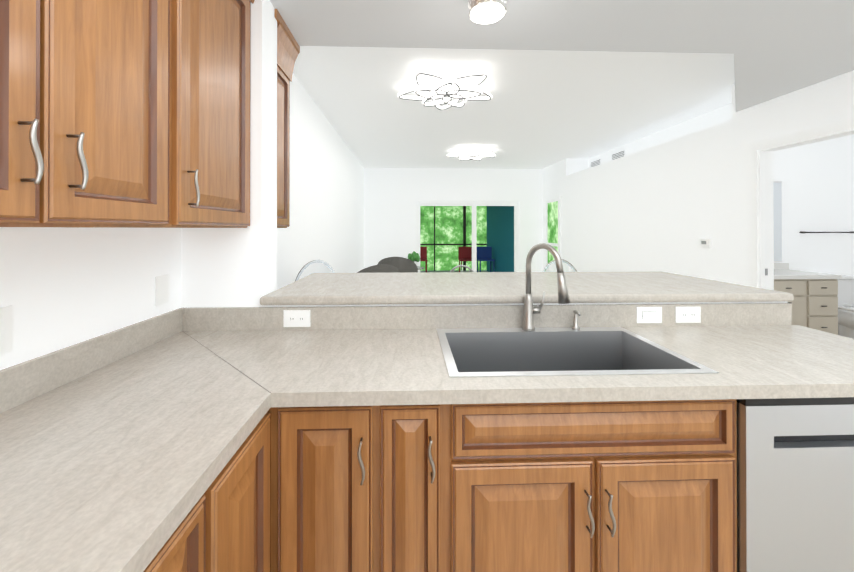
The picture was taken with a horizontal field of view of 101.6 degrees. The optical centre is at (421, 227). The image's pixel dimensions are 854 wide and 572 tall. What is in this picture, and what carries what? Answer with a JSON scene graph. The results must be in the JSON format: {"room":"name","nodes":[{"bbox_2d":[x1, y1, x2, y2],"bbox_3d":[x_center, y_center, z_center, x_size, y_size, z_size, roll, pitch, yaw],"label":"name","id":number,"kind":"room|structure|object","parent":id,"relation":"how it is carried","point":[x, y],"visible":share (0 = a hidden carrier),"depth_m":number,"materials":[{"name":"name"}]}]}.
{"room":"kitchen","nodes":[
{"label":"kitchen","id":0,"kind":"room"},
{"bbox_2d":[0,74,363,369],"bbox_3d":[-1.192,0.011,3.110,0.120,2.740,9.740,0,0,-2],"label":"wall","id":1,"kind":"structure","parent":0,"point":[62,287],"depth_m":1.30,"materials":[{"name":"white paint"}]},
{"bbox_2d":[0,305,12,354],"bbox_3d":[-1.050,0.259,0.857,0.008,0.118,0.075,0,0,-2],"label":"outlet","id":2,"kind":"object","parent":1,"relation":"attached to","point":[6,329],"visible":1,"depth_m":0.88,"materials":[{"name":"white plastic"}]},
{"bbox_2d":[0,0,191,227],"bbox_3d":[-0.890,-0.514,0.675,0.312,1.028,0.826,0,0,-2],"label":"upper cabinet","id":3,"kind":"object","parent":1,"relation":"attached to","point":[124,113],"depth_m":0.79,"materials":[{"name":"brown wood"}]},
{"bbox_2d":[155,274,168,305],"bbox_3d":[-1.071,0.259,1.438,0.004,0.118,0.075,0,0,-2],"label":"light switch","id":4,"kind":"object","parent":1,"relation":"attached to","point":[162,289],"visible":1,"depth_m":1.43,"materials":[{"name":"white plastic"}]},
{"bbox_2d":[192,0,254,227],"bbox_3d":[-0.912,-0.512,1.290,0.312,1.028,0.556,0,0,-2],"label":"upper cabinet","id":5,"kind":"object","parent":1,"relation":"attached to","point":[221,29],"depth_m":1.32,"materials":[{"name":"brown wood"}]},
{"bbox_2d":[274,9,299,227],"bbox_3d":[-0.905,-0.539,1.898,0.367,1.086,0.365,0,0,-2],"label":"upper cabinet","id":6,"kind":"object","parent":1,"relation":"attached to","point":[288,49],"visible":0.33,"depth_m":1.96,"materials":[{"name":"brown wood"}]},
{"bbox_2d":[364,168,542,271],"bbox_3d":[1.043,0.028,8.010,4.686,2.740,0.140,0,0,-2],"label":"wall","id":7,"kind":"structure","parent":0,"point":[392,196],"depth_m":7.91,"materials":[{"name":"white paint"}]},
{"bbox_2d":[416,201,518,271],"bbox_3d":[1.061,0.399,8.009,2.368,1.999,0.080,0,0,-2],"label":"window","id":8,"kind":"structure","parent":7,"relation":"in","point":[474,204],"depth_m":7.99,"materials":[{"name":"white"}]},
{"bbox_2d":[181,0,787,307],"bbox_3d":[0.331,0.145,1.701,2.826,2.460,0.180,0,0,-2],"label":"wall","id":9,"kind":"structure","parent":0,"point":[228,267],"depth_m":1.57,"materials":[{"name":"white paint"}]},
{"bbox_2d":[260,271,793,304],"bbox_3d":[0.499,0.330,2.009,2.469,0.040,0.855,0,0,-2],"label":"bar","id":10,"kind":"object","parent":9,"relation":"on","point":[452,288],"visible":1,"depth_m":1.73,"materials":[{"name":"laminate"}]},
{"bbox_2d":[293,46,734,168],"bbox_3d":[2.467,-1.419,3.282,7.446,0.120,9.820,0,0,-2],"label":"ceiling","id":11,"kind":"structure","parent":0,"point":[541,109],"depth_m":3.73,"materials":[{"name":"white paint"}]},
{"bbox_2d":[397,69,492,109],"bbox_3d":[0.237,-1.288,3.306,0.934,0.141,0.897,0,0,-2],"label":"ceiling light","id":12,"kind":"object","parent":11,"relation":"attached to","point":[450,87],"visible":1,"depth_m":3.19,"materials":[{"name":"acrylic plastic"},{"name":"metal"}]},
{"bbox_2d":[447,148,495,159],"bbox_3d":[0.892,-1.278,6.077,0.877,0.140,0.842,0,0,-2],"label":"ceiling light","id":13,"kind":"object","parent":11,"relation":"attached to","point":[473,154],"visible":1,"depth_m":5.94,"materials":[{"name":"white glass"}]},
{"bbox_2d":[270,0,853,111],"bbox_3d":[0.992,-1.227,0.818,4.086,0.279,4.760,0,0,-2],"label":"ceiling","id":14,"kind":"structure","parent":0,"point":[777,48],"depth_m":1.91,"materials":[{"name":"grey paint"}]},
{"bbox_2d":[468,0,506,23],"bbox_3d":[0.298,-1.024,1.574,0.170,0.120,0.170,0,0,-2],"label":"kitchen ceiling light","id":15,"kind":"object","parent":14,"relation":"attached to","point":[486,11],"visible":1,"depth_m":1.56,"materials":[{"name":"white glass"}]},
{"bbox_2d":[542,70,853,285],"bbox_3d":[3.236,0.011,3.263,0.570,2.740,9.500,0,0,-2],"label":"wall","id":16,"kind":"structure","parent":0,"point":[664,200],"depth_m":3.98,"materials":[{"name":"white paint"}]},
{"bbox_2d":[546,196,560,264],"bbox_3d":[2.769,0.381,7.378,0.078,2.030,0.720,0,0,-2],"label":"window","id":17,"kind":"structure","parent":16,"relation":"in","point":[553,221],"depth_m":7.35,"materials":[{"name":"glass"}]},
{"bbox_2d":[590,158,600,167],"bbox_3d":[3.284,-1.192,6.561,0.005,0.170,0.380,0,0,-2],"label":"air vent","id":18,"kind":"object","parent":16,"relation":"in","point":[596,162],"depth_m":6.56,"materials":[{"name":"white metal"}]},
{"bbox_2d":[611,149,624,160],"bbox_3d":[3.309,-1.194,5.852,0.005,0.170,0.380,0,0,-2],"label":"air vent","id":19,"kind":"object","parent":16,"relation":"in","point":[614,156],"depth_m":5.86,"materials":[{"name":"white metal"}]},
{"bbox_2d":[699,238,710,247],"bbox_3d":[2.927,0.162,3.592,0.026,0.090,0.120,0,0,-2],"label":"thermostat","id":20,"kind":"object","parent":16,"relation":"attached to","point":[706,243],"visible":0.96,"depth_m":3.57,"materials":[{"name":"white plastic"}]},
{"bbox_2d":[749,118,853,289],"bbox_3d":[3.026,0.314,2.654,0.132,2.130,0.940,0,0,-2],"label":"door frame","id":21,"kind":"structure","parent":16,"relation":"attached to","point":[761,200],"depth_m":3.04,"materials":[{"name":"white wood"}]},
{"bbox_2d":[773,134,853,275],"bbox_3d":[4.548,0.016,4.539,3.040,2.740,0.120,0,0,-2],"label":"wall","id":22,"kind":"structure","parent":0,"point":[816,179],"depth_m":4.48,"materials":[{"name":"white paint"}]},
{"bbox_2d":[773,181,781,260],"bbox_3d":[4.041,-0.069,4.454,1.200,1.042,0.016,0,0,-2],"label":"bathroom mirror","id":23,"kind":"object","parent":22,"relation":"attached to","point":[777,208],"visible":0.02,"depth_m":4.47,"materials":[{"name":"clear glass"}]},
{"bbox_2d":[774,263,789,270],"bbox_3d":[3.981,0.498,4.447,1.480,0.085,0.019,0,0,-2],"label":"backsplash","id":24,"kind":"structure","parent":22,"relation":"attached to","point":[777,266],"depth_m":4.46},
{"bbox_2d":[799,231,853,232],"bbox_3d":[5.226,0.066,4.468,0.694,0.024,0.068,0,0,-2],"label":"towel rail","id":25,"kind":"object","parent":22,"relation":"attached to","point":[825,232],"visible":1,"depth_m":4.44,"materials":[{"name":"brown metal"}]},
{"bbox_3d":[2.381,1.431,3.178,7.626,0.100,10.000,0,0,-2],"label":"floor","id":26,"kind":"structure","parent":0,"visible":0},
{"bbox_2d":[143,464,226,571],"bbox_3d":[-0.720,0.934,0.426,0.635,0.874,0.526,0,0,-2],"label":"base cabinet","id":27,"kind":"object","parent":26,"relation":"on","point":[224,525],"depth_m":0.65,"materials":[{"name":"brown wood"}]},
{"bbox_2d":[227,411,270,571],"bbox_3d":[-0.733,0.935,0.802,0.635,0.874,0.378,0,0,-2],"label":"base cabinet","id":28,"kind":"object","parent":26,"relation":"on","point":[249,469],"depth_m":0.86,"materials":[{"name":"brown wood"}]},
{"bbox_2d":[295,259,335,280],"bbox_3d":[-0.873,0.826,2.753,0.424,1.108,0.412,0,0,-2],"label":"bar stool","id":29,"kind":"object","parent":26,"relation":"on","point":[315,266],"visible":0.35,"depth_m":2.93,"materials":[{"name":"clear plastic"}]},
{"bbox_2d":[357,264,399,272],"bbox_3d":[-0.669,0.937,4.839,0.716,0.900,0.720,0,0,-27],"label":"wicker lounge chair","id":30,"kind":"object","parent":26,"relation":"on","point":[382,268],"visible":0.08,"depth_m":4.51,"materials":[{"name":"grey"}]},
{"bbox_2d":[377,257,417,272],"bbox_3d":[-0.414,0.942,6.145,0.716,0.900,0.720,0,0,3],"label":"wicker lounge chair","id":31,"kind":"object","parent":26,"relation":"on","point":[402,264],"visible":0.15,"depth_m":5.81,"materials":[{"name":"grey"}]},
{"bbox_2d":[408,251,423,269],"bbox_3d":[-0.143,0.940,7.095,0.400,0.910,0.400,0,0,-2],"label":"potted plant","id":32,"kind":"object","parent":26,"relation":"on","point":[414,256],"visible":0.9,"depth_m":7.02,"materials":[{"name":"green plant"}]},
{"bbox_2d":[450,265,473,271],"bbox_3d":[0.503,0.930,4.615,0.504,0.912,0.462,0,0,-2],"label":"dining chair","id":33,"kind":"object","parent":26,"relation":"on","point":[469,268],"visible":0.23,"depth_m":4.39,"materials":[{"name":"grey"}]},
{"bbox_2d":[268,399,736,571],"bbox_3d":[0.368,0.937,1.286,2.820,0.874,0.609,0,0,-2],"label":"base cabinet","id":34,"kind":"object","parent":26,"relation":"on","point":[630,486],"visible":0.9,"depth_m":1.02,"materials":[{"name":"brown wood"}]},
{"bbox_2d":[0,306,327,571],"bbox_3d":[-0.702,0.425,-0.027,0.640,0.141,3.198,0,0,-2],"label":"countertop","id":35,"kind":"structure","parent":34,"relation":"on","point":[119,448],"depth_m":0.79,"materials":[{"name":"stone"}]},
{"bbox_2d":[283,310,309,326],"bbox_3d":[-0.557,0.409,1.558,0.118,0.075,0.006,0,0,-2],"label":"outlet","id":36,"kind":"object","parent":35,"relation":"attached to","point":[296,318],"visible":1,"depth_m":1.56,"materials":[{"name":"white plastic"}]},
{"bbox_2d":[276,303,853,406],"bbox_3d":[0.690,0.430,1.311,2.195,0.141,0.620,0,0,-2],"label":"countertop","id":37,"kind":"structure","parent":34,"relation":"on","point":[347,355],"depth_m":1.21,"materials":[{"name":"laminate"}]},
{"bbox_2d":[522,243,569,330],"bbox_3d":[0.519,0.261,1.469,0.131,0.390,0.232,0,0,-2],"label":"faucet","id":38,"kind":"object","parent":37,"relation":"on","point":[530,310],"visible":1,"depth_m":1.53,"materials":[{"name":"silver metal"}]},
{"bbox_2d":[572,310,580,329],"bbox_3d":[0.694,0.414,1.552,0.033,0.086,0.058,0,0,-2],"label":"soap dispenser","id":39,"kind":"object","parent":37,"relation":"on","point":[575,326],"visible":0.98,"depth_m":1.55,"materials":[{"name":"silver metal"}]},
{"bbox_2d":[436,327,718,376],"bbox_3d":[0.502,0.618,1.333,0.850,0.324,0.509,0,0,-2],"label":"sink","id":40,"kind":"object","parent":37,"relation":"in","point":[495,352],"visible":0.44,"depth_m":1.52,"materials":[{"name":"metal"}]},
{"bbox_2d":[636,307,661,322],"bbox_3d":[1.057,0.407,1.613,0.118,0.075,0.008,0,0,-2],"label":"light switch","id":41,"kind":"object","parent":37,"relation":"attached to","point":[648,314],"visible":1,"depth_m":1.61,"materials":[{"name":"white plastic"}]},
{"bbox_2d":[675,306,700,322],"bbox_3d":[1.242,0.407,1.620,0.118,0.075,0.006,0,0,-2],"label":"outlet","id":42,"kind":"object","parent":37,"relation":"attached to","point":[687,314],"visible":1,"depth_m":1.62,"materials":[{"name":"white plastic"}]},
{"bbox_2d":[737,397,853,571],"bbox_3d":[1.250,0.939,1.327,0.595,0.869,0.575,0,0,-2],"label":"dishwasher","id":43,"kind":"object","parent":34,"relation":"in","point":[795,484],"visible":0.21,"depth_m":1.04,"materials":[{"name":"grey metal"}]},
{"bbox_2d":[542,259,576,271],"bbox_3d":[1.205,0.826,2.825,0.424,1.108,0.412,0,0,-2],"label":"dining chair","id":44,"kind":"object","parent":26,"relation":"on","point":[567,266],"visible":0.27,"depth_m":3.00,"materials":[{"name":"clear plastic"}]},
{"bbox_2d":[774,279,837,334],"bbox_3d":[3.990,0.984,4.175,1.460,0.800,0.561,0,0,-2],"label":"bathroom vanity","id":45,"kind":"object","parent":26,"relation":"on","point":[814,302],"depth_m":3.92,"materials":[{"name":"beige wood"}]},
{"bbox_2d":[774,271,841,278],"bbox_3d":[3.990,0.562,4.175,1.480,0.045,0.564,0,0,-2],"label":"countertop","id":46,"kind":"structure","parent":45,"relation":"on","point":[777,274],"depth_m":3.91,"materials":[{"name":"white stone"}]},
{"bbox_2d":[837,275,853,338],"bbox_3d":[5.162,0.997,4.142,0.470,0.775,0.704,0,0,-2],"label":"toilet","id":47,"kind":"object","parent":26,"relation":"on","point":[845,295],"visible":0.38,"depth_m":4.25,"materials":[{"name":"white ceramic"}]},
{"label":"outside","id":48,"kind":"structure","parent":0,"visible":0},
{"bbox_2d":[420,206,486,270],"bbox_3d":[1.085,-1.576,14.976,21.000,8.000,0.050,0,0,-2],"label":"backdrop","id":49,"kind":"structure","parent":48,"point":[448,224],"depth_m":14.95,"materials":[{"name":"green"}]},
{"bbox_2d":[420,270,487,271],"bbox_3d":[1.263,1.475,9.813,9.000,0.100,3.460,0,0,-2],"label":"floor","id":50,"kind":"structure","parent":48,"point":[455,271],"depth_m":11.26,"materials":[{"name":"grey"}]},
{"bbox_2d":[420,247,427,271],"bbox_3d":[-0.054,1.007,10.300,0.460,0.840,0.460,0,0,-2],"label":"chair","id":51,"kind":"object","parent":50,"relation":"on","point":[423,253],"visible":0.33,"depth_m":10.49,"materials":[{"name":"red"}]},
{"bbox_2d":[420,206,486,270],"bbox_3d":[-0.035,-0.085,9.749,6.400,3.020,3.410,0,0,-2],"label":"screen frame","id":52,"kind":"object","parent":50,"relation":"on","point":[464,244],"visible":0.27,"depth_m":11.45,"materials":[{"name":"brown metal"}]},
{"bbox_2d":[458,247,471,271],"bbox_3d":[1.365,1.007,10.349,0.460,0.840,0.460,0,0,-2],"label":"chair","id":53,"kind":"object","parent":50,"relation":"on","point":[464,253],"visible":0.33,"depth_m":10.54,"materials":[{"name":"red"}]},
{"bbox_2d":[476,247,494,271],"bbox_3d":[1.914,1.007,10.368,0.460,0.840,0.460,0,0,-2],"label":"chair","id":54,"kind":"object","parent":50,"relation":"on","point":[484,253],"visible":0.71,"depth_m":10.56,"materials":[{"name":"blue"}]},
{"bbox_2d":[487,206,513,271],"bbox_3d":[2.289,-0.035,9.809,0.150,2.920,3.350,0,0,-2],"label":"wall","id":55,"kind":"structure","parent":50,"relation":"on","point":[500,230],"depth_m":9.63,"materials":[{"name":"teal paint"}]}
]}

